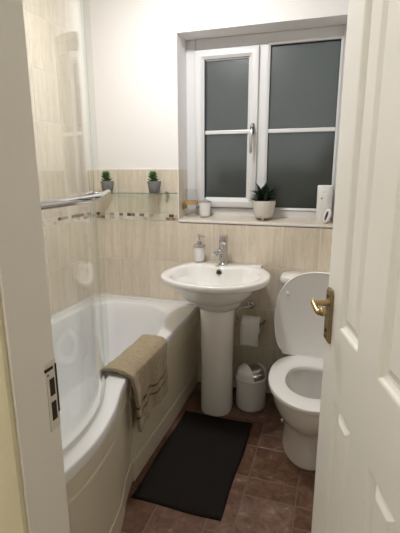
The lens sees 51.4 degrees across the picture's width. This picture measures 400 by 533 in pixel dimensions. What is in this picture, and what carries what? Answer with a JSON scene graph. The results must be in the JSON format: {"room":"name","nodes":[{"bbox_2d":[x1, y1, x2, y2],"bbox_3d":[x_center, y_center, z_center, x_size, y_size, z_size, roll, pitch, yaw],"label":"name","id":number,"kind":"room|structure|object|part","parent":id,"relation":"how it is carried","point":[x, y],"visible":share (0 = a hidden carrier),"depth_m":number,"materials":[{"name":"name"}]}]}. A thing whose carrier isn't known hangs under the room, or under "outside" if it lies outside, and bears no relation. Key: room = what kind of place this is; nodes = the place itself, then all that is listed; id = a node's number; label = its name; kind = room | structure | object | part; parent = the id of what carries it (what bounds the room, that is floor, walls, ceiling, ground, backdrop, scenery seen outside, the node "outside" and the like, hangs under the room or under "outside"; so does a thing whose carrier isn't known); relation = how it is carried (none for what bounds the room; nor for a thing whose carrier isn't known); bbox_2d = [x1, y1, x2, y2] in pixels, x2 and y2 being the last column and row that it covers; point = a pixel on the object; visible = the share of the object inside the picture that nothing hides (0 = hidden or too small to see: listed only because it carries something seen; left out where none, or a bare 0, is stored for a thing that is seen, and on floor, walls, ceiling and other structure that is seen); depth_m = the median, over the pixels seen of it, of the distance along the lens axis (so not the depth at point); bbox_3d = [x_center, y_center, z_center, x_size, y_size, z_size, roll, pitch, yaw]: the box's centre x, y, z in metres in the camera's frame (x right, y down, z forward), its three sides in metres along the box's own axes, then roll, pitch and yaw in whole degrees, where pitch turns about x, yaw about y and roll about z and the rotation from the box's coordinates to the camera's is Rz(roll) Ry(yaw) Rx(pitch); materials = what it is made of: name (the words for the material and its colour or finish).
{"room":"bathroom","nodes":[
{"label":"bathroom","id":0,"kind":"room"},
{"bbox_2d":[22,0,94,315],"bbox_3d":[-1.052,-0.252,1.790,0.120,2.420,1.922,4,14,18],"label":"wall","id":1,"kind":"structure","parent":0,"point":[51,26],"depth_m":2.35,"materials":[{"name":"beige tile"}]},
{"bbox_2d":[101,171,111,180],"bbox_3d":[-0.571,-0.543,2.528,0.072,0.080,0.074,4,14,18],"label":"plant","id":2,"kind":"object","parent":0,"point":[105,175],"depth_m":2.52,"materials":[{"name":"green plant"}]},
{"bbox_2d":[83,0,348,392],"bbox_3d":[0.203,-0.427,2.523,2.040,2.420,0.301,4,14,18],"label":"wall","id":3,"kind":"structure","parent":0,"point":[136,49],"depth_m":2.44,"materials":[{"name":"white paint"}]},
{"bbox_2d":[97,191,173,194],"bbox_3d":[-0.403,-0.442,2.499,0.537,0.023,0.113,4,14,18],"label":"glass shelf","id":4,"kind":"object","parent":3,"relation":"attached to","point":[165,192],"visible":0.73,"depth_m":2.48,"materials":[{"name":"clear glass"}]},
{"bbox_2d":[100,171,113,191],"bbox_3d":[-0.567,-0.519,2.532,0.082,0.128,0.081,4,14,18],"label":"potted succulent","id":5,"kind":"object","parent":4,"relation":"on","point":[106,184],"visible":0.98,"depth_m":2.51,"materials":[{"name":"grey concrete"}]},
{"bbox_2d":[100,181,113,191],"bbox_3d":[-0.566,-0.489,2.539,0.081,0.066,0.081,4,14,18],"label":"pot","id":6,"kind":"object","parent":5,"relation":"on","point":[106,185],"depth_m":2.51,"materials":[{"name":"grey ceramic"}]},
{"bbox_2d":[147,171,160,192],"bbox_3d":[-0.270,-0.498,2.438,0.082,0.128,0.081,4,14,18],"label":"potted succulent","id":7,"kind":"object","parent":4,"relation":"on","point":[154,185],"visible":1,"depth_m":2.42,"materials":[{"name":"grey concrete"}]},
{"bbox_2d":[147,181,160,192],"bbox_3d":[-0.269,-0.468,2.445,0.081,0.066,0.081,4,14,18],"label":"pot","id":8,"kind":"object","parent":7,"relation":"on","point":[153,186],"depth_m":2.42,"materials":[{"name":"grey ceramic"}]},
{"bbox_2d":[148,171,159,180],"bbox_3d":[-0.275,-0.522,2.434,0.072,0.080,0.074,4,14,18],"label":"plant","id":9,"kind":"object","parent":7,"relation":"on","point":[152,175],"depth_m":2.42,"materials":[{"name":"green plant"}]},
{"bbox_3d":[0.158,-0.404,2.386,1.800,0.309,0.009,4,14,18],"label":"tile trim","id":10,"kind":"part","parent":3,"relation":"part of","materials":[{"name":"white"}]},
{"bbox_2d":[182,200,197,208],"bbox_3d":[-0.059,-0.375,2.539,0.093,0.053,0.082,4,14,18],"label":"holder","id":11,"kind":"object","parent":3,"relation":"attached to","point":[187,202],"visible":1,"depth_m":2.51,"materials":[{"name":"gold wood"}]},
{"bbox_2d":[236,301,265,324],"bbox_3d":[0.306,0.269,2.444,0.178,0.114,0.084,4,14,18],"label":"toilet roll holder","id":12,"kind":"object","parent":3,"relation":"attached to","point":[251,304],"visible":0.82,"depth_m":2.44,"materials":[{"name":"silver metal"}]},
{"bbox_2d":[240,315,261,346],"bbox_3d":[0.298,0.370,2.430,0.106,0.165,0.101,4,14,18],"label":"toilet roll","id":13,"kind":"object","parent":12,"relation":"on","point":[250,327],"visible":0.98,"depth_m":2.39,"materials":[{"name":"white paper"}]},
{"bbox_2d":[179,24,346,228],"bbox_3d":[0.331,-0.764,2.353,0.904,1.043,0.211,4,14,18],"label":"window","id":14,"kind":"structure","parent":3,"relation":"in","point":[262,107],"depth_m":2.38,"materials":[{"name":"white plastic"}]},
{"bbox_2d":[199,199,210,217],"bbox_3d":[0.030,-0.355,2.531,0.077,0.113,0.077,4,14,18],"label":"cup","id":15,"kind":"object","parent":14,"relation":"on","point":[204,205],"visible":1,"depth_m":2.51,"materials":[{"name":"white ceramic"}]},
{"bbox_3d":[0.165,-0.800,2.461,0.272,0.795,0.018,4,14,18],"label":"pane","id":16,"kind":"part","parent":14,"relation":"part of","materials":[{"name":"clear glass"}]},
{"bbox_3d":[0.291,-0.725,2.361,0.020,0.162,0.026,4,14,18],"label":"handle lever","id":17,"kind":"part","parent":14,"relation":"part of","materials":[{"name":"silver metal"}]},
{"bbox_3d":[0.325,-0.268,2.439,0.899,0.039,0.150,4,14,18],"label":"sill","id":18,"kind":"part","parent":14,"relation":"part of","materials":[{"name":"beige tile"}]},
{"bbox_3d":[0.300,-0.248,2.373,0.904,0.011,0.006,4,14,18],"label":"sill trim","id":19,"kind":"part","parent":14,"relation":"part of","materials":[{"name":"white plastic"}]},
{"bbox_2d":[249,181,278,220],"bbox_3d":[0.366,-0.378,2.392,0.181,0.223,0.172,4,14,18],"label":"potted plant","id":20,"kind":"object","parent":14,"relation":"on","point":[263,206],"visible":1,"depth_m":2.36,"materials":[{"name":"green plant"}]},
{"bbox_3d":[0.369,-0.333,2.406,0.132,0.098,0.132,4,14,18],"label":"pot","id":21,"kind":"part","parent":20,"relation":"part of","materials":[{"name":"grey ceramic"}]},
{"bbox_3d":[0.572,-0.776,2.348,0.372,0.890,0.018,4,14,18],"label":"pane","id":22,"kind":"part","parent":14,"relation":"part of","materials":[{"name":"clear glass"}]},
{"bbox_2d":[316,185,332,221],"bbox_3d":[0.693,-0.351,2.314,0.083,0.200,0.074,4,14,18],"label":"air freshener","id":23,"kind":"object","parent":14,"relation":"on","point":[324,192],"visible":0.94,"depth_m":2.28,"materials":[{"name":"white plastic"}]},
{"bbox_2d":[323,209,330,222],"bbox_3d":[0.696,-0.277,2.276,0.043,0.078,0.029,4,14,18],"label":"holder","id":24,"kind":"object","parent":14,"relation":"on","point":[327,214],"visible":1,"depth_m":2.27,"materials":[{"name":"white plastic"}]},
{"bbox_2d":[120,382,315,532],"bbox_3d":[-0.058,1.196,0.940,2.720,0.063,4.100,4,14,18],"label":"floor","id":25,"kind":"structure","parent":0,"point":[269,493],"depth_m":1.76,"materials":[{"name":"tile"}]},
{"bbox_2d":[51,293,198,532],"bbox_3d":[-0.582,0.669,1.886,0.839,0.540,1.841,4,14,18],"label":"bathtub","id":26,"kind":"object","parent":25,"relation":"on","point":[104,450],"visible":0.66,"depth_m":2.17,"materials":[{"name":"white plastic"}]},
{"bbox_2d":[40,0,110,401],"bbox_3d":[-0.416,-0.175,1.120,0.203,1.468,0.879,4,14,18],"label":"screen","id":27,"kind":"object","parent":26,"relation":"on","point":[92,197],"visible":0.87,"depth_m":1.36,"materials":[{"name":"clear glass"}]},
{"bbox_3d":[-0.443,-0.176,1.107,0.121,1.460,0.830,3,14,15],"label":"glass panel","id":28,"kind":"part","parent":27,"relation":"part of","materials":[{"name":"clear glass"}]},
{"bbox_3d":[-0.404,0.822,1.364,0.137,0.480,0.918,4,14,18],"label":"curved panel","id":29,"kind":"part","parent":26,"relation":"part of","materials":[{"name":"beige plastic"}]},
{"bbox_2d":[100,334,167,431],"bbox_3d":[-0.273,0.512,1.878,0.170,0.289,0.383,4,14,18],"label":"towel","id":30,"kind":"object","parent":26,"relation":"on","point":[144,362],"visible":0.98,"depth_m":1.83,"materials":[{"name":"beige fabric"}]},
{"bbox_3d":[-0.163,0.620,2.224,0.039,0.480,0.924,4,14,17],"label":"panel","id":31,"kind":"part","parent":26,"relation":"part of","materials":[{"name":"beige plastic"}]},
{"bbox_2d":[131,411,251,520],"bbox_3d":[-0.003,0.907,2.001,0.397,0.020,0.674,4,14,18],"label":"bath mat","id":32,"kind":"object","parent":25,"relation":"on","point":[193,472],"visible":1,"depth_m":1.91,"materials":[{"name":"black fabric"}]},
{"bbox_2d":[161,235,270,416],"bbox_3d":[0.088,0.347,2.277,0.570,0.986,0.559,4,14,18],"label":"basin","id":33,"kind":"object","parent":25,"relation":"on","point":[217,288],"visible":1,"depth_m":2.27,"materials":[{"name":"white ceramic"}]},
{"bbox_2d":[193,234,205,262],"bbox_3d":[-0.003,-0.107,2.443,0.074,0.165,0.073,4,14,18],"label":"soap dispenser","id":34,"kind":"object","parent":33,"relation":"on","point":[199,247],"visible":1,"depth_m":2.42,"materials":[{"name":"white ceramic"}]},
{"bbox_2d":[194,247,204,260],"bbox_3d":[-0.003,-0.079,2.450,0.069,0.087,0.069,4,14,18],"label":"bottle","id":35,"kind":"object","parent":34,"relation":"on","point":[199,252],"depth_m":2.42,"materials":[{"name":"white plastic"}]},
{"bbox_2d":[212,235,227,265],"bbox_3d":[0.117,-0.090,2.357,0.076,0.172,0.116,4,14,18],"label":"mixer tap","id":36,"kind":"object","parent":33,"relation":"on","point":[222,252],"depth_m":2.36,"materials":[{"name":"silver metal"}]},
{"bbox_2d":[236,363,266,411],"bbox_3d":[0.297,0.687,2.414,0.181,0.260,0.181,4,14,18],"label":"bin","id":37,"kind":"object","parent":25,"relation":"on","point":[250,379],"visible":1,"depth_m":2.35,"materials":[{"name":"white plastic"}]},
{"bbox_2d":[268,271,329,469],"bbox_3d":[0.566,0.475,2.040,0.459,0.842,0.757,4,14,18],"label":"toilet","id":38,"kind":"object","parent":25,"relation":"on","point":[295,381],"visible":0.54,"depth_m":2.13,"materials":[{"name":"white ceramic"}]},
{"bbox_3d":[0.653,0.074,2.224,0.438,0.044,0.188,4,14,18],"label":"cistern lid","id":39,"kind":"part","parent":38,"relation":"part of","materials":[{"name":"white ceramic"}]},
{"bbox_3d":[0.532,0.542,1.949,0.424,0.022,0.538,4,14,18],"label":"seat","id":40,"kind":"part","parent":38,"relation":"part of","materials":[{"name":"white plastic"}]},
{"bbox_3d":[0.613,0.254,2.139,0.459,0.458,0.039,4,14,18],"label":"lid","id":41,"kind":"part","parent":38,"relation":"part of","materials":[{"name":"white plastic"}]},
{"bbox_3d":[-0.423,0.014,0.648,1.812,2.420,0.080,4,14,18],"label":"wall","id":42,"kind":"structure","parent":0,"visible":0},
{"bbox_2d":[0,0,69,532],"bbox_3d":[0.023,0.216,0.545,0.624,2.030,0.090,4,14,18],"label":"trim","id":43,"kind":"structure","parent":42,"relation":"attached to","point":[24,295],"depth_m":0.59,"materials":[{"name":"beige paint"}]},
{"bbox_3d":[-0.236,0.206,0.664,0.003,0.118,0.024,4,14,18],"label":"strike plate","id":44,"kind":"part","parent":43,"relation":"part of","materials":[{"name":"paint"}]},
{"bbox_2d":[310,0,399,532],"bbox_3d":[0.353,0.182,0.771,0.145,1.977,0.561,-1,13,-3],"label":"door","id":45,"kind":"structure","parent":42,"relation":"in","point":[357,486],"depth_m":0.79,"materials":[{"name":"white wood"}]},
{"bbox_3d":[0.288,0.097,0.986,0.043,0.028,0.058,0,13,3],"label":"lever","id":46,"kind":"part","parent":45,"relation":"part of","materials":[{"name":"gold metal"}]},
{"bbox_3d":[0.313,0.118,1.011,0.008,0.132,0.042,0,13,2],"label":"handle","id":47,"kind":"part","parent":45,"relation":"part of","materials":[{"name":"gold metal"}]},
{"bbox_3d":[0.331,0.629,0.989,0.036,0.622,0.123,0,13,2],"label":"panel","id":48,"kind":"part","parent":45,"relation":"part of","materials":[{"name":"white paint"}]},
{"bbox_3d":[0.329,-0.186,0.798,0.036,0.704,0.123,0,13,2],"label":"panel","id":49,"kind":"part","parent":45,"relation":"part of","materials":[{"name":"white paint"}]},
{"bbox_3d":[0.324,0.681,0.769,0.036,0.622,0.123,0,13,2],"label":"panel","id":50,"kind":"part","parent":45,"relation":"part of","materials":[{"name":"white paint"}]},
{"bbox_3d":[0.321,-0.134,0.578,0.036,0.704,0.123,0,13,2],"label":"panel","id":51,"kind":"part","parent":45,"relation":"part of","materials":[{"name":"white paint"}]},
{"bbox_3d":[-0.032,0.042,0.479,1.750,2.400,0.004,4,14,18],"label":"hall doorway","id":52,"kind":"structure","parent":0,"visible":0},
{"bbox_2d":[0,299,27,532],"bbox_3d":[0.007,0.205,0.492,0.716,2.076,0.018,4,14,18],"label":"wall","id":53,"kind":"structure","parent":52,"relation":"attached to","point":[12,506],"depth_m":0.60,"materials":[{"name":"beige paint"}]}
]}

